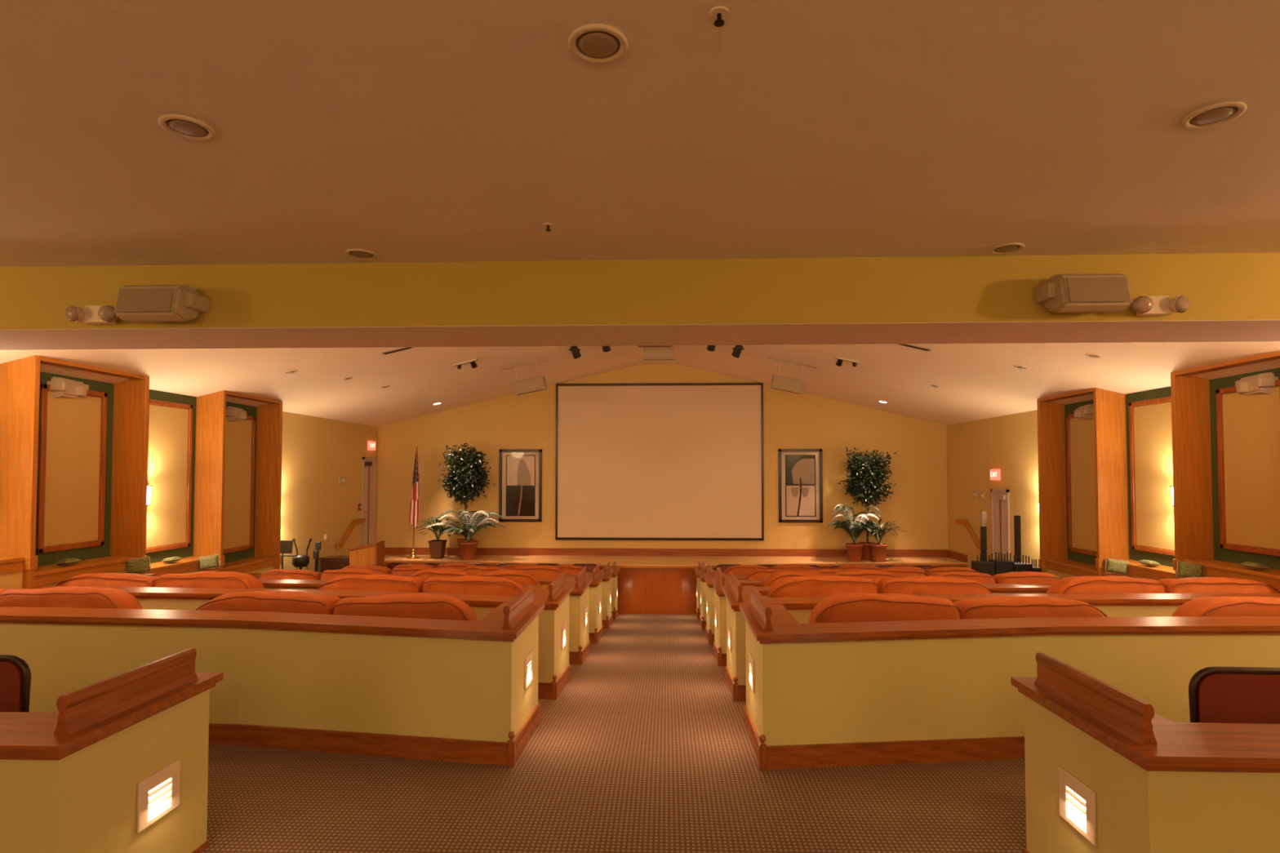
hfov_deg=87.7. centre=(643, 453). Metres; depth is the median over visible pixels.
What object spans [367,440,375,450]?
exit sign
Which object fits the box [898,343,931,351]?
ceiling vent
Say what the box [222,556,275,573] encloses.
ledge
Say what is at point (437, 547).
potted plant
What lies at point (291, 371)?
recessed light
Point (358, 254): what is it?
recessed light
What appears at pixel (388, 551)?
baseboard
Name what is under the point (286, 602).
cushion
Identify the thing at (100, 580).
cushion
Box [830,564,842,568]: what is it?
banquet chair
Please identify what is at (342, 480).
thermostat
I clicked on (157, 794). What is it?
step light
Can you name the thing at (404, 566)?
cushion
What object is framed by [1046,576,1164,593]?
cushion
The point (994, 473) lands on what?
exit sign
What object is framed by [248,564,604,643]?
wall
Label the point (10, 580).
wall
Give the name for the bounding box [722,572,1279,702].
wall
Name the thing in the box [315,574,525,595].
sofa
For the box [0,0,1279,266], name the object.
ceiling
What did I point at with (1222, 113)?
recessed light
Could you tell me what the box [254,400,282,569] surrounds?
pilaster
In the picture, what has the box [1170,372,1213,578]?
pilaster
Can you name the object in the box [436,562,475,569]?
cushion
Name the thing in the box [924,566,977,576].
cushion
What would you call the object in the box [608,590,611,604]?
step light
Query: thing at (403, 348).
ceiling vent
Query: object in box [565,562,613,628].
wall
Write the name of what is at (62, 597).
sofa
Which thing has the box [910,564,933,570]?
banquet chair
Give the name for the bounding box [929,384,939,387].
recessed light
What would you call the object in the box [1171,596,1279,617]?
sofa
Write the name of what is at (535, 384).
grille
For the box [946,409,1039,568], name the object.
wall
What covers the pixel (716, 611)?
step light
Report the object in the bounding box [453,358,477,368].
ceiling spotlight
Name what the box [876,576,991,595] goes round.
cushion
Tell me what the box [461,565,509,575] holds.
cushion
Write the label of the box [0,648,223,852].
wall
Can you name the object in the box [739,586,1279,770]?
wall
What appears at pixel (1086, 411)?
wall speaker
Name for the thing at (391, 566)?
banquet chair
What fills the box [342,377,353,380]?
recessed light
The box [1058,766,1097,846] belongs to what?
step light
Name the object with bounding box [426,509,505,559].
potted fern
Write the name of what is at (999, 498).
door
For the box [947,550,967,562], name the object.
baseboard
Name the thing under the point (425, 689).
wall
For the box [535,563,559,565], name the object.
banquet chair
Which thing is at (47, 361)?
beam
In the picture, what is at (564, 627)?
step light
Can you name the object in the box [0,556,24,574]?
ledge
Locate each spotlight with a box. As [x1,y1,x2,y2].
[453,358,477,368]
[568,346,581,359]
[602,346,610,351]
[706,345,715,351]
[731,345,743,357]
[835,356,861,366]
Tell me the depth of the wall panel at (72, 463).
7.35 m
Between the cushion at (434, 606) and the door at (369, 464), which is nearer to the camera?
the cushion at (434, 606)
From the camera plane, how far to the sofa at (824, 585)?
6.38 m
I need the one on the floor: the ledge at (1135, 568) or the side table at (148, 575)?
the side table at (148, 575)
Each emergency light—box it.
[65,304,118,324]
[1132,294,1190,315]
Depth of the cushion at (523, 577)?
8.21 m
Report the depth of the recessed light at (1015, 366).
8.84 m
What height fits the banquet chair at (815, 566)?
1.056 m
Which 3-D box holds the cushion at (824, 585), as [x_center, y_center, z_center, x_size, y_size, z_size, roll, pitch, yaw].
[1.737,1.498,6.502,1.050,0.594,0.343,-1,-8,2]
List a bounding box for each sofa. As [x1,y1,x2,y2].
[0,586,142,608]
[55,571,264,589]
[195,591,477,621]
[256,568,382,580]
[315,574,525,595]
[342,564,435,575]
[393,562,475,569]
[411,568,540,585]
[461,564,566,578]
[502,564,588,574]
[723,564,815,575]
[742,568,844,579]
[763,569,897,586]
[766,575,992,598]
[808,592,1107,623]
[835,564,924,572]
[876,566,979,577]
[929,571,1061,583]
[1046,576,1279,593]
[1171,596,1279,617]
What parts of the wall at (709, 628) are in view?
baseboard, panel, corner post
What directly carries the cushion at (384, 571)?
on the sofa at (412, 571)
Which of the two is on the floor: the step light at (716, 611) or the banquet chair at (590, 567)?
the banquet chair at (590, 567)
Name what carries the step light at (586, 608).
attached to the wall at (579, 597)
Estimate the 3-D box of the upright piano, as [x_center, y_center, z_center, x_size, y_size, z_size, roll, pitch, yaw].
[-5.643,2.556,12.840,0.920,1.150,0.590,0,-2,2]
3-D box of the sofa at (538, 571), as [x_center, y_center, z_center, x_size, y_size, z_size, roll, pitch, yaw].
[-1.981,2.213,10.201,1.720,1.066,0.925,0,-2,2]
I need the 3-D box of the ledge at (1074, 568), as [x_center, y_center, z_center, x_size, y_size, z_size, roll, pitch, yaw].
[6.367,1.692,9.645,0.370,0.140,1.325,0,-2,2]
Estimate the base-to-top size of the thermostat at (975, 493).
0.120 m
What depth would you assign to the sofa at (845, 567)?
11.60 m
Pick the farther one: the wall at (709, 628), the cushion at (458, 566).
the cushion at (458, 566)
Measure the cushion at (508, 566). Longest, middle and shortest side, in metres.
0.830 x 0.594 x 0.340 m
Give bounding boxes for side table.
[139,573,156,576]
[195,568,223,572]
[1100,573,1130,577]
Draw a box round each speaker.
[46,377,88,398]
[113,284,208,321]
[226,406,246,421]
[501,359,550,395]
[643,346,674,359]
[767,357,817,394]
[979,511,986,560]
[1013,515,1021,562]
[1033,273,1132,312]
[1074,404,1093,419]
[1235,372,1278,395]
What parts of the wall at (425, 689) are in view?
panel, baseboard, corner post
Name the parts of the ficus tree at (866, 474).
pot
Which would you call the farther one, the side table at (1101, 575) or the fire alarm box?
the fire alarm box
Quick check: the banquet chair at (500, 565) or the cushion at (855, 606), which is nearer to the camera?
the cushion at (855, 606)
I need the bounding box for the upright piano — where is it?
[319,555,349,573]
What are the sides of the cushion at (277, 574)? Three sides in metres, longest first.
0.830 x 0.594 x 0.340 m
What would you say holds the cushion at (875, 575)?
on the sofa at (875, 575)
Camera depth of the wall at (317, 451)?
12.76 m
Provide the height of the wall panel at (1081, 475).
2.095 m
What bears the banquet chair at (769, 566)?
on the floor
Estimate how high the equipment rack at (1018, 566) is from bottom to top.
1.232 m
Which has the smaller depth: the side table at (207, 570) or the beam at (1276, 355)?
the beam at (1276, 355)
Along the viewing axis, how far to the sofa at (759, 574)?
9.80 m
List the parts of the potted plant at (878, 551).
pot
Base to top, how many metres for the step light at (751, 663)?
0.210 m
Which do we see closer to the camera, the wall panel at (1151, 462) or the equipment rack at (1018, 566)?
the wall panel at (1151, 462)
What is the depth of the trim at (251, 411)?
10.49 m
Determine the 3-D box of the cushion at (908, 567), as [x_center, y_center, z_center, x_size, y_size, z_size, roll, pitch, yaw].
[4.592,2.282,11.672,0.830,0.601,0.335,0,-10,1]
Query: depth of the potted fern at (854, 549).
13.96 m
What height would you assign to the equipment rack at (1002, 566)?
1.272 m
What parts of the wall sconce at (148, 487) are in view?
lamp shade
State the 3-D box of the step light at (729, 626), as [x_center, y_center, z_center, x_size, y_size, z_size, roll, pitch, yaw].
[0.802,1.710,6.198,0.012,0.210,0.240,0,-2,2]
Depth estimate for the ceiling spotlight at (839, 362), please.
10.73 m
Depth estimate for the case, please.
10.27 m
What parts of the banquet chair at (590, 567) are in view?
frame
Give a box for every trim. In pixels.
[35,371,114,567]
[145,389,196,563]
[222,401,257,563]
[1064,400,1097,565]
[1125,386,1174,567]
[1208,367,1279,569]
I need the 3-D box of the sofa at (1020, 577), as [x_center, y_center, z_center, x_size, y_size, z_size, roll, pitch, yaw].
[4.351,1.987,8.433,1.720,1.045,0.924,0,-2,2]
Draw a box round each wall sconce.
[146,485,152,505]
[1169,485,1173,506]
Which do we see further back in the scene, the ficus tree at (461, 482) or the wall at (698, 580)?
the ficus tree at (461, 482)
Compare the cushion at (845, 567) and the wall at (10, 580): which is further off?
the cushion at (845, 567)
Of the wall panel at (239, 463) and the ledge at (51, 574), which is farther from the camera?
the wall panel at (239, 463)
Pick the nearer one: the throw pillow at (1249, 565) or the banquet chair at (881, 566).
the throw pillow at (1249, 565)
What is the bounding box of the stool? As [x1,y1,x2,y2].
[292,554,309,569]
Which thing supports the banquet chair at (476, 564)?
on the floor
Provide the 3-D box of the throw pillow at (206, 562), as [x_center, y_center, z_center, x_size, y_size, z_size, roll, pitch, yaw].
[-5.806,1.458,8.915,0.266,0.206,0.089,0,-2,-15]
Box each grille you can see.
[115,288,173,311]
[514,377,543,393]
[773,376,804,391]
[1066,276,1130,302]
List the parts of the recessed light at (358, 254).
bulb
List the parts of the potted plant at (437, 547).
pot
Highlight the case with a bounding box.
[1031,559,1041,572]
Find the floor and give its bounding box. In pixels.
[200,613,1026,852]
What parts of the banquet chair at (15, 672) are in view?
backrest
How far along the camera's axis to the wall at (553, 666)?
6.14 m
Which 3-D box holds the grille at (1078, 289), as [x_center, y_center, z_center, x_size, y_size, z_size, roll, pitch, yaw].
[2.730,-0.983,4.001,0.350,0.157,0.038,0,-2,2]
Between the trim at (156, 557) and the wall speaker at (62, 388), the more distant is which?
the trim at (156, 557)
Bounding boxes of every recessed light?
[157,114,216,141]
[284,369,297,373]
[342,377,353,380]
[344,248,377,260]
[380,385,390,388]
[568,23,627,64]
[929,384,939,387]
[989,242,1025,254]
[1014,365,1027,368]
[1085,353,1101,358]
[1181,101,1247,129]
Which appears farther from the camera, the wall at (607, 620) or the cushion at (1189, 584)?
the wall at (607, 620)
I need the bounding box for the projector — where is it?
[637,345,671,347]
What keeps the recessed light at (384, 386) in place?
in the ceiling at (975, 381)
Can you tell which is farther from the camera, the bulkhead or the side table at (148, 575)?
the side table at (148, 575)
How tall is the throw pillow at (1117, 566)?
0.206 m
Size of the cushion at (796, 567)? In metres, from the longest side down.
0.830 x 0.601 x 0.335 m
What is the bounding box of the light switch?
[980,492,984,498]
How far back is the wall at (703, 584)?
10.90 m
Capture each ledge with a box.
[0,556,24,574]
[34,555,137,586]
[145,555,209,576]
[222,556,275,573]
[1044,559,1097,576]
[1102,559,1175,580]
[1182,560,1279,590]
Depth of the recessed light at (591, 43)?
2.14 m
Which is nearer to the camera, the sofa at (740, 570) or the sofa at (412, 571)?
the sofa at (412, 571)
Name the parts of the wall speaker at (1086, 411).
wall plate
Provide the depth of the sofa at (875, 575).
8.10 m
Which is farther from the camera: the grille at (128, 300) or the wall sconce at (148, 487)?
the wall sconce at (148, 487)
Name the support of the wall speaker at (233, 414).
attached to the wall at (317, 451)
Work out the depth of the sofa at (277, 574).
8.46 m
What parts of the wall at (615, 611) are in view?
panel, corner post, baseboard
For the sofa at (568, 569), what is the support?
on the floor
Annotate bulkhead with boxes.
[0,252,1279,350]
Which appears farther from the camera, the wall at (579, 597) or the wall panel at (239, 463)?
the wall panel at (239, 463)
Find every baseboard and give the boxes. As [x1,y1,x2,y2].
[384,547,948,557]
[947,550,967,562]
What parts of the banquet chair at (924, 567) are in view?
frame, backrest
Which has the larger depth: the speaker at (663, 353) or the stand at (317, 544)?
the speaker at (663, 353)
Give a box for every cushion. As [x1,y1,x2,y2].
[0,588,10,594]
[57,573,159,586]
[155,571,264,589]
[198,591,340,614]
[257,568,321,579]
[317,574,424,592]
[320,568,382,580]
[333,593,477,621]
[342,564,391,574]
[390,566,435,575]
[393,564,436,568]
[411,568,474,581]
[422,575,525,595]
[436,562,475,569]
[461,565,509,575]
[475,569,540,585]
[502,564,530,569]
[513,564,566,578]
[554,564,588,574]
[723,564,768,575]
[742,568,794,579]
[763,571,827,586]
[766,575,877,598]
[771,564,815,571]
[806,568,844,575]
[808,592,959,623]
[831,569,895,584]
[835,564,879,570]
[876,568,925,577]
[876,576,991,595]
[882,566,924,572]
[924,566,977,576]
[929,572,995,583]
[953,596,1104,619]
[992,571,1059,583]
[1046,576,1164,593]
[1157,577,1277,593]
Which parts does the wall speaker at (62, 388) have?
wall plate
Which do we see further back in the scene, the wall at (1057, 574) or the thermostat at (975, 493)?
the thermostat at (975, 493)
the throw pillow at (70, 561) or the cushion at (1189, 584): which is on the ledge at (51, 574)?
the throw pillow at (70, 561)
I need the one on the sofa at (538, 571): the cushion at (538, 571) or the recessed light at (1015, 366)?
the cushion at (538, 571)
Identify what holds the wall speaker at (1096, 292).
attached to the bulkhead
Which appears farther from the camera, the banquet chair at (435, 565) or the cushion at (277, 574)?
the banquet chair at (435, 565)
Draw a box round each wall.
[0,565,274,589]
[0,586,544,766]
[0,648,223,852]
[20,571,573,699]
[226,391,280,403]
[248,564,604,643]
[257,566,592,665]
[280,411,377,573]
[377,364,947,549]
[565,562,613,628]
[588,561,619,618]
[694,561,723,619]
[697,562,745,629]
[703,564,1066,644]
[711,567,1053,666]
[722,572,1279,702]
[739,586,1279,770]
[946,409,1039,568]
[1010,652,1279,852]
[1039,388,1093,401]
[1046,568,1144,578]
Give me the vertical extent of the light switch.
0.120 m
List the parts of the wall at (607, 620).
panel, corner post, baseboard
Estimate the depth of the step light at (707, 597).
9.51 m
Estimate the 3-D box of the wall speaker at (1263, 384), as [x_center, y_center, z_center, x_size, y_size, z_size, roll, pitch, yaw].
[6.465,-0.704,7.020,0.311,0.242,0.545,0,-2,16]
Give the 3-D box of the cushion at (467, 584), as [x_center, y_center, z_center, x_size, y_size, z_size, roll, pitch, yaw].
[-1.655,1.518,6.605,1.050,0.601,0.335,1,-9,3]
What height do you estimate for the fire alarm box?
0.140 m
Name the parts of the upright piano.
lid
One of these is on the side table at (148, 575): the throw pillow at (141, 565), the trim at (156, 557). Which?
the throw pillow at (141, 565)
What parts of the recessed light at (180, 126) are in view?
bulb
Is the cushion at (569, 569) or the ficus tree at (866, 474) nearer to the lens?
the cushion at (569, 569)
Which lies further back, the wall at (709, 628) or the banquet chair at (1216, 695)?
the wall at (709, 628)
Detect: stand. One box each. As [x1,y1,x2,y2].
[280,540,297,569]
[292,538,297,569]
[306,538,312,569]
[313,551,319,571]
[315,542,320,572]
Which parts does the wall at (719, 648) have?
corner post, baseboard, panel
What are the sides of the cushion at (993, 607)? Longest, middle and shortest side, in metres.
1.050 x 0.601 x 0.335 m
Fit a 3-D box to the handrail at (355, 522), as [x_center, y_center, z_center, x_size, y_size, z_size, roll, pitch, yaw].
[-6.070,1.647,13.828,0.086,0.522,1.140,0,-2,2]
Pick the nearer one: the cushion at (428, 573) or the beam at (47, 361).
the beam at (47, 361)
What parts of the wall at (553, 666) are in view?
panel, corner post, baseboard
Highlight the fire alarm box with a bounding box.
[358,503,361,511]
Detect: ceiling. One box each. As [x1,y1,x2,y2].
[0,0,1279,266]
[0,341,1279,426]
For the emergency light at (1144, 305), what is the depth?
4.11 m
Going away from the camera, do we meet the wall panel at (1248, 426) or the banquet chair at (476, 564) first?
the wall panel at (1248, 426)
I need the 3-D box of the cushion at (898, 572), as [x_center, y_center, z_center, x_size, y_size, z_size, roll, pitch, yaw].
[3.774,2.015,9.927,0.830,0.594,0.340,-1,-8,1]
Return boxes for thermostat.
[338,476,346,484]
[973,491,977,497]
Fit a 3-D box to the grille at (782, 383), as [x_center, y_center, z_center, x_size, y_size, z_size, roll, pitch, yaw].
[2.581,-1.227,11.836,0.510,0.190,0.010,11,4,2]
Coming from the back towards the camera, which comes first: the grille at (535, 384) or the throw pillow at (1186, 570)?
the grille at (535, 384)
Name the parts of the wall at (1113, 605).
baseboard, corner post, panel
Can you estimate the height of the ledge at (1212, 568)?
0.140 m
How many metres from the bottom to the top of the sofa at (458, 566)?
1.053 m
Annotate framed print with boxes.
[498,448,542,521]
[777,448,822,522]
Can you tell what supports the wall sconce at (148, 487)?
attached to the wall panel at (168, 514)
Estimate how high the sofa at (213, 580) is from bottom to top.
1.060 m
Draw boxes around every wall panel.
[35,383,107,553]
[145,399,192,553]
[222,413,255,554]
[1066,413,1097,556]
[1128,395,1174,555]
[1216,379,1279,556]
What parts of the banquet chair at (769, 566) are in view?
frame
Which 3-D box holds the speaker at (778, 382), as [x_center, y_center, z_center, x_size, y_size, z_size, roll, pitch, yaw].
[2.664,-1.384,11.957,0.886,0.657,0.266,0,-2,2]
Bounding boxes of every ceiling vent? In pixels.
[382,346,413,354]
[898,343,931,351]
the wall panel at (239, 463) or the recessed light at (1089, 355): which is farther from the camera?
the wall panel at (239, 463)
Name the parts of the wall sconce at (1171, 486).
lamp shade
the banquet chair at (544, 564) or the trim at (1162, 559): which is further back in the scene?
the banquet chair at (544, 564)
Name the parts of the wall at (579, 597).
panel, corner post, baseboard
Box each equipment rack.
[971,553,995,576]
[990,552,1013,574]
[1013,555,1032,572]
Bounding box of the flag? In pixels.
[406,442,419,559]
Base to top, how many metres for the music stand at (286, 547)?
1.395 m
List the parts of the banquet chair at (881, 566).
frame, backrest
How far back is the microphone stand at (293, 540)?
11.45 m
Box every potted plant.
[415,515,460,559]
[852,518,907,562]
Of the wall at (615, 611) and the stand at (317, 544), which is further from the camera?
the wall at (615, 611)
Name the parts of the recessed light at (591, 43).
bulb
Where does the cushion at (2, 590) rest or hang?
on the sofa at (62, 597)
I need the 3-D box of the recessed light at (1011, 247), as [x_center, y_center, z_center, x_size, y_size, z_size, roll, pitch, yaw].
[2.244,-1.262,4.113,0.194,0.014,0.194,0,-2,2]
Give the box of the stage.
[384,555,967,614]
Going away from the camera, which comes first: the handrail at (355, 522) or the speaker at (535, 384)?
the speaker at (535, 384)
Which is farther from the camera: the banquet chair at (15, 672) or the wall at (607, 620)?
the wall at (607, 620)
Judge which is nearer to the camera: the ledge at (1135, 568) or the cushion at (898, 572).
the ledge at (1135, 568)
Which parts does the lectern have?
panel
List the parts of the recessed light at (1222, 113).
bulb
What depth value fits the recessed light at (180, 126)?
2.66 m
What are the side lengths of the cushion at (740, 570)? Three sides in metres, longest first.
0.830 x 0.594 x 0.340 m
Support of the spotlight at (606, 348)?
attached to the ceiling at (975, 381)
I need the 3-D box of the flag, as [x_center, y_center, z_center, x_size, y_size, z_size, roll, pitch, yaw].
[-4.992,1.011,14.509,0.278,2.540,0.270,0,-2,2]
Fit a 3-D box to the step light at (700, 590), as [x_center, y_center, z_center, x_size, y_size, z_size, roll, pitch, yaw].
[0.982,2.453,11.325,0.012,0.210,0.240,0,-2,2]
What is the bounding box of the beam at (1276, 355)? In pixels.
[1174,351,1279,375]
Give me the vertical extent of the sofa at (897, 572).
1.066 m
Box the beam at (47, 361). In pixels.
[40,356,145,379]
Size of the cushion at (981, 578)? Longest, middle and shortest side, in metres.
0.830 x 0.594 x 0.340 m
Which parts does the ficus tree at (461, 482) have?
pot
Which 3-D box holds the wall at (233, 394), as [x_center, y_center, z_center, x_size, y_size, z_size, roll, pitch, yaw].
[-6.042,-0.852,10.034,0.405,0.069,1.325,0,-2,2]
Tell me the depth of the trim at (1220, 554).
7.49 m
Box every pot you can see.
[458,540,478,559]
[845,542,863,561]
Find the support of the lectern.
on the floor
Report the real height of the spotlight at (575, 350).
0.245 m
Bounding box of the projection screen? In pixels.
[555,382,764,540]
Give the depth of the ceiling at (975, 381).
10.21 m
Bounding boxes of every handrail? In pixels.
[337,518,364,548]
[955,519,980,549]
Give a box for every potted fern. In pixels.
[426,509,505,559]
[826,504,880,561]
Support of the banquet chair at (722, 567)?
on the floor
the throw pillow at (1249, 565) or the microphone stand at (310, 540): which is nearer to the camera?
the throw pillow at (1249, 565)
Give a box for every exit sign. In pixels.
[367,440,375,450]
[990,469,999,479]
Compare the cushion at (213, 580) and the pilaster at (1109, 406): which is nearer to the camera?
the cushion at (213, 580)
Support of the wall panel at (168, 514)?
attached to the wall at (317, 451)
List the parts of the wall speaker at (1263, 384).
wall plate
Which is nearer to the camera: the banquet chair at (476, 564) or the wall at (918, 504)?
the banquet chair at (476, 564)
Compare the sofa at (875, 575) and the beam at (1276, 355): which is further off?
the sofa at (875, 575)
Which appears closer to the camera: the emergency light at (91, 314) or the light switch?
the emergency light at (91, 314)
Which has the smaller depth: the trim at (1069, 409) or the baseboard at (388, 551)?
the trim at (1069, 409)
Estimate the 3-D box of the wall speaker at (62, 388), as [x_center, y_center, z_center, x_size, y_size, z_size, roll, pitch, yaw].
[-6.346,-0.694,7.347,0.311,0.242,0.545,0,-2,-12]
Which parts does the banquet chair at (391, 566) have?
backrest, frame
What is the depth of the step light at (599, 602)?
9.52 m
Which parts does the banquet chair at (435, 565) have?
frame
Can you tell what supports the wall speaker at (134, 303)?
attached to the bulkhead
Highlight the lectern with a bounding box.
[347,540,384,567]
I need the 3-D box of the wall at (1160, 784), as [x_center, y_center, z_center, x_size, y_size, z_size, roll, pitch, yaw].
[3.862,1.445,2.685,4.210,1.051,0.900,0,-2,2]
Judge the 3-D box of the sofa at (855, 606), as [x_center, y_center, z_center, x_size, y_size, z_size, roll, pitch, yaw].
[2.284,1.552,5.068,2.160,1.039,0.916,0,-2,1]
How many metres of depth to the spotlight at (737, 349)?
11.46 m
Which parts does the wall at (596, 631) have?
panel, corner post, baseboard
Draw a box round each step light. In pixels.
[136,759,180,833]
[524,649,533,690]
[561,622,566,650]
[584,606,587,628]
[598,596,600,613]
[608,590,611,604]
[700,590,702,605]
[706,597,708,615]
[715,607,717,629]
[728,622,731,652]
[748,652,754,693]
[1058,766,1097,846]
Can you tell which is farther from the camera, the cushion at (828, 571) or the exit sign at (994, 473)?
the exit sign at (994, 473)
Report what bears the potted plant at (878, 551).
on the stage
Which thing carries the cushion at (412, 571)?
on the sofa at (412, 571)
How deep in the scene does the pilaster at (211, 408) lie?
9.28 m
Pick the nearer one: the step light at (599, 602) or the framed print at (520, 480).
the step light at (599, 602)
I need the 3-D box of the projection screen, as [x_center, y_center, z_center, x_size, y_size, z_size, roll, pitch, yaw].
[0.353,0.182,14.973,4.660,3.525,0.050,0,-2,2]
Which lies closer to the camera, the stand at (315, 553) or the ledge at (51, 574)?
the ledge at (51, 574)
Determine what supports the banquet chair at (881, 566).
on the floor
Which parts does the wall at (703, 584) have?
corner post, baseboard, panel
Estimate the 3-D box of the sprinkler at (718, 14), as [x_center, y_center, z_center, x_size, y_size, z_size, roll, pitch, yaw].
[0.229,-1.314,2.013,0.060,0.033,0.060,0,-2,2]
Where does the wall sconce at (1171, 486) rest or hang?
attached to the wall panel at (1151, 462)
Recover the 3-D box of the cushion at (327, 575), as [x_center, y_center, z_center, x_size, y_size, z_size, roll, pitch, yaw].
[-3.701,1.772,8.522,0.830,0.601,0.335,1,-9,3]
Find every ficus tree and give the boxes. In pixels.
[438,443,496,558]
[838,447,896,559]
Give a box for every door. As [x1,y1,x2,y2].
[361,457,376,545]
[990,488,1010,560]
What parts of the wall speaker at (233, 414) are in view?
wall plate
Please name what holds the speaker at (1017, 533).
on the floor
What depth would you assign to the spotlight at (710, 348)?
11.50 m
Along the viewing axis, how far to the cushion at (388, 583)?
6.56 m
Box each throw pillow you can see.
[53,558,80,565]
[125,556,151,573]
[160,556,181,563]
[198,554,220,570]
[1105,558,1128,575]
[1138,560,1160,566]
[1176,560,1204,577]
[1240,561,1270,569]
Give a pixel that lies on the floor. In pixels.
(646, 747)
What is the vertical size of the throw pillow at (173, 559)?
0.069 m
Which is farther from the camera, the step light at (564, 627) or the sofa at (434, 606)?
the step light at (564, 627)
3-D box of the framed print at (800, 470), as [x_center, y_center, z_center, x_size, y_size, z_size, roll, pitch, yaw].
[3.501,0.721,14.852,0.970,1.640,0.040,0,-2,2]
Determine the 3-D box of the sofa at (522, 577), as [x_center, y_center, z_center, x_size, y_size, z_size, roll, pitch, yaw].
[-2.104,1.976,8.529,1.720,1.043,0.924,0,-2,3]
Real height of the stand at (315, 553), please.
1.234 m
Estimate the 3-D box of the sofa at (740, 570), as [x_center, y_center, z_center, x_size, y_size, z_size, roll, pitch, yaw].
[2.226,2.463,11.807,1.720,1.060,0.923,0,-2,2]
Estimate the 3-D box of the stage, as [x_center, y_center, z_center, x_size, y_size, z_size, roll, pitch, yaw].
[0.307,2.851,14.159,12.800,1.160,1.522,0,-2,2]
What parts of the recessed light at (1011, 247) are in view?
bulb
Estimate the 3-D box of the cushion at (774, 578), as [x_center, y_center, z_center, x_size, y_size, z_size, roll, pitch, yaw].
[1.890,1.751,8.184,0.830,0.594,0.340,1,-6,1]
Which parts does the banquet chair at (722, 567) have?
backrest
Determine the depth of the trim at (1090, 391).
9.68 m
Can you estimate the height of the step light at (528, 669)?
0.210 m
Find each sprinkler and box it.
[542,222,553,231]
[709,5,728,26]
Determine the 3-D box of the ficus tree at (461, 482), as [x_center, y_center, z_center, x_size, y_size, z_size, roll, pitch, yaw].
[-3.857,1.026,14.626,1.251,2.516,0.763,0,-2,-13]
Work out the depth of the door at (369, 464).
14.70 m
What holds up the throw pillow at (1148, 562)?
on the ledge at (1135, 568)
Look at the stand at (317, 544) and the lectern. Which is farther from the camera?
the lectern
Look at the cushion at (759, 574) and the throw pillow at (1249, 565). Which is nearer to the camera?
the throw pillow at (1249, 565)
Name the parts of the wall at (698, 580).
panel, corner post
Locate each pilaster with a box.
[0,355,40,588]
[110,375,149,573]
[193,390,226,568]
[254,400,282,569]
[1036,399,1067,573]
[1093,387,1128,576]
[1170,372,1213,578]
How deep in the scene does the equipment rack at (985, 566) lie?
10.29 m
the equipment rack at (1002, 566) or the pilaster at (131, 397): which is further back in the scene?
the equipment rack at (1002, 566)
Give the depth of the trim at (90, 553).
7.73 m
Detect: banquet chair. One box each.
[0,654,31,712]
[387,562,409,570]
[425,562,446,568]
[471,563,485,566]
[497,563,519,567]
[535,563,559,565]
[572,564,596,571]
[715,564,738,572]
[755,564,778,568]
[807,564,820,569]
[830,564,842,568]
[872,564,893,568]
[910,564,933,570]
[1188,666,1279,724]
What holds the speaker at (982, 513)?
on the floor
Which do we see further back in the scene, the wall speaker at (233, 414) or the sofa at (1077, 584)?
the wall speaker at (233, 414)
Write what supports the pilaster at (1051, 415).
attached to the wall at (1008, 443)
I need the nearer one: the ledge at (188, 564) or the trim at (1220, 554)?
the trim at (1220, 554)
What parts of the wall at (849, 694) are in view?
corner post, baseboard, panel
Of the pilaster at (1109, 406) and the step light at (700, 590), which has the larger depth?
the step light at (700, 590)
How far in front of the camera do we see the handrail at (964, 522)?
13.50 m
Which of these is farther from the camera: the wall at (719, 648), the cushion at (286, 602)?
the wall at (719, 648)
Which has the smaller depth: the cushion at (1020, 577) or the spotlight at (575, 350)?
the cushion at (1020, 577)
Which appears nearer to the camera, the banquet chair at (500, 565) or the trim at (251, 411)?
the trim at (251, 411)
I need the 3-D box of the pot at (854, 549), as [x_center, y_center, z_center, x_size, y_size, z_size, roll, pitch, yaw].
[4.455,2.088,14.057,0.374,0.360,0.374,0,-2,2]
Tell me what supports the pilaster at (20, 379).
attached to the wall at (317, 451)

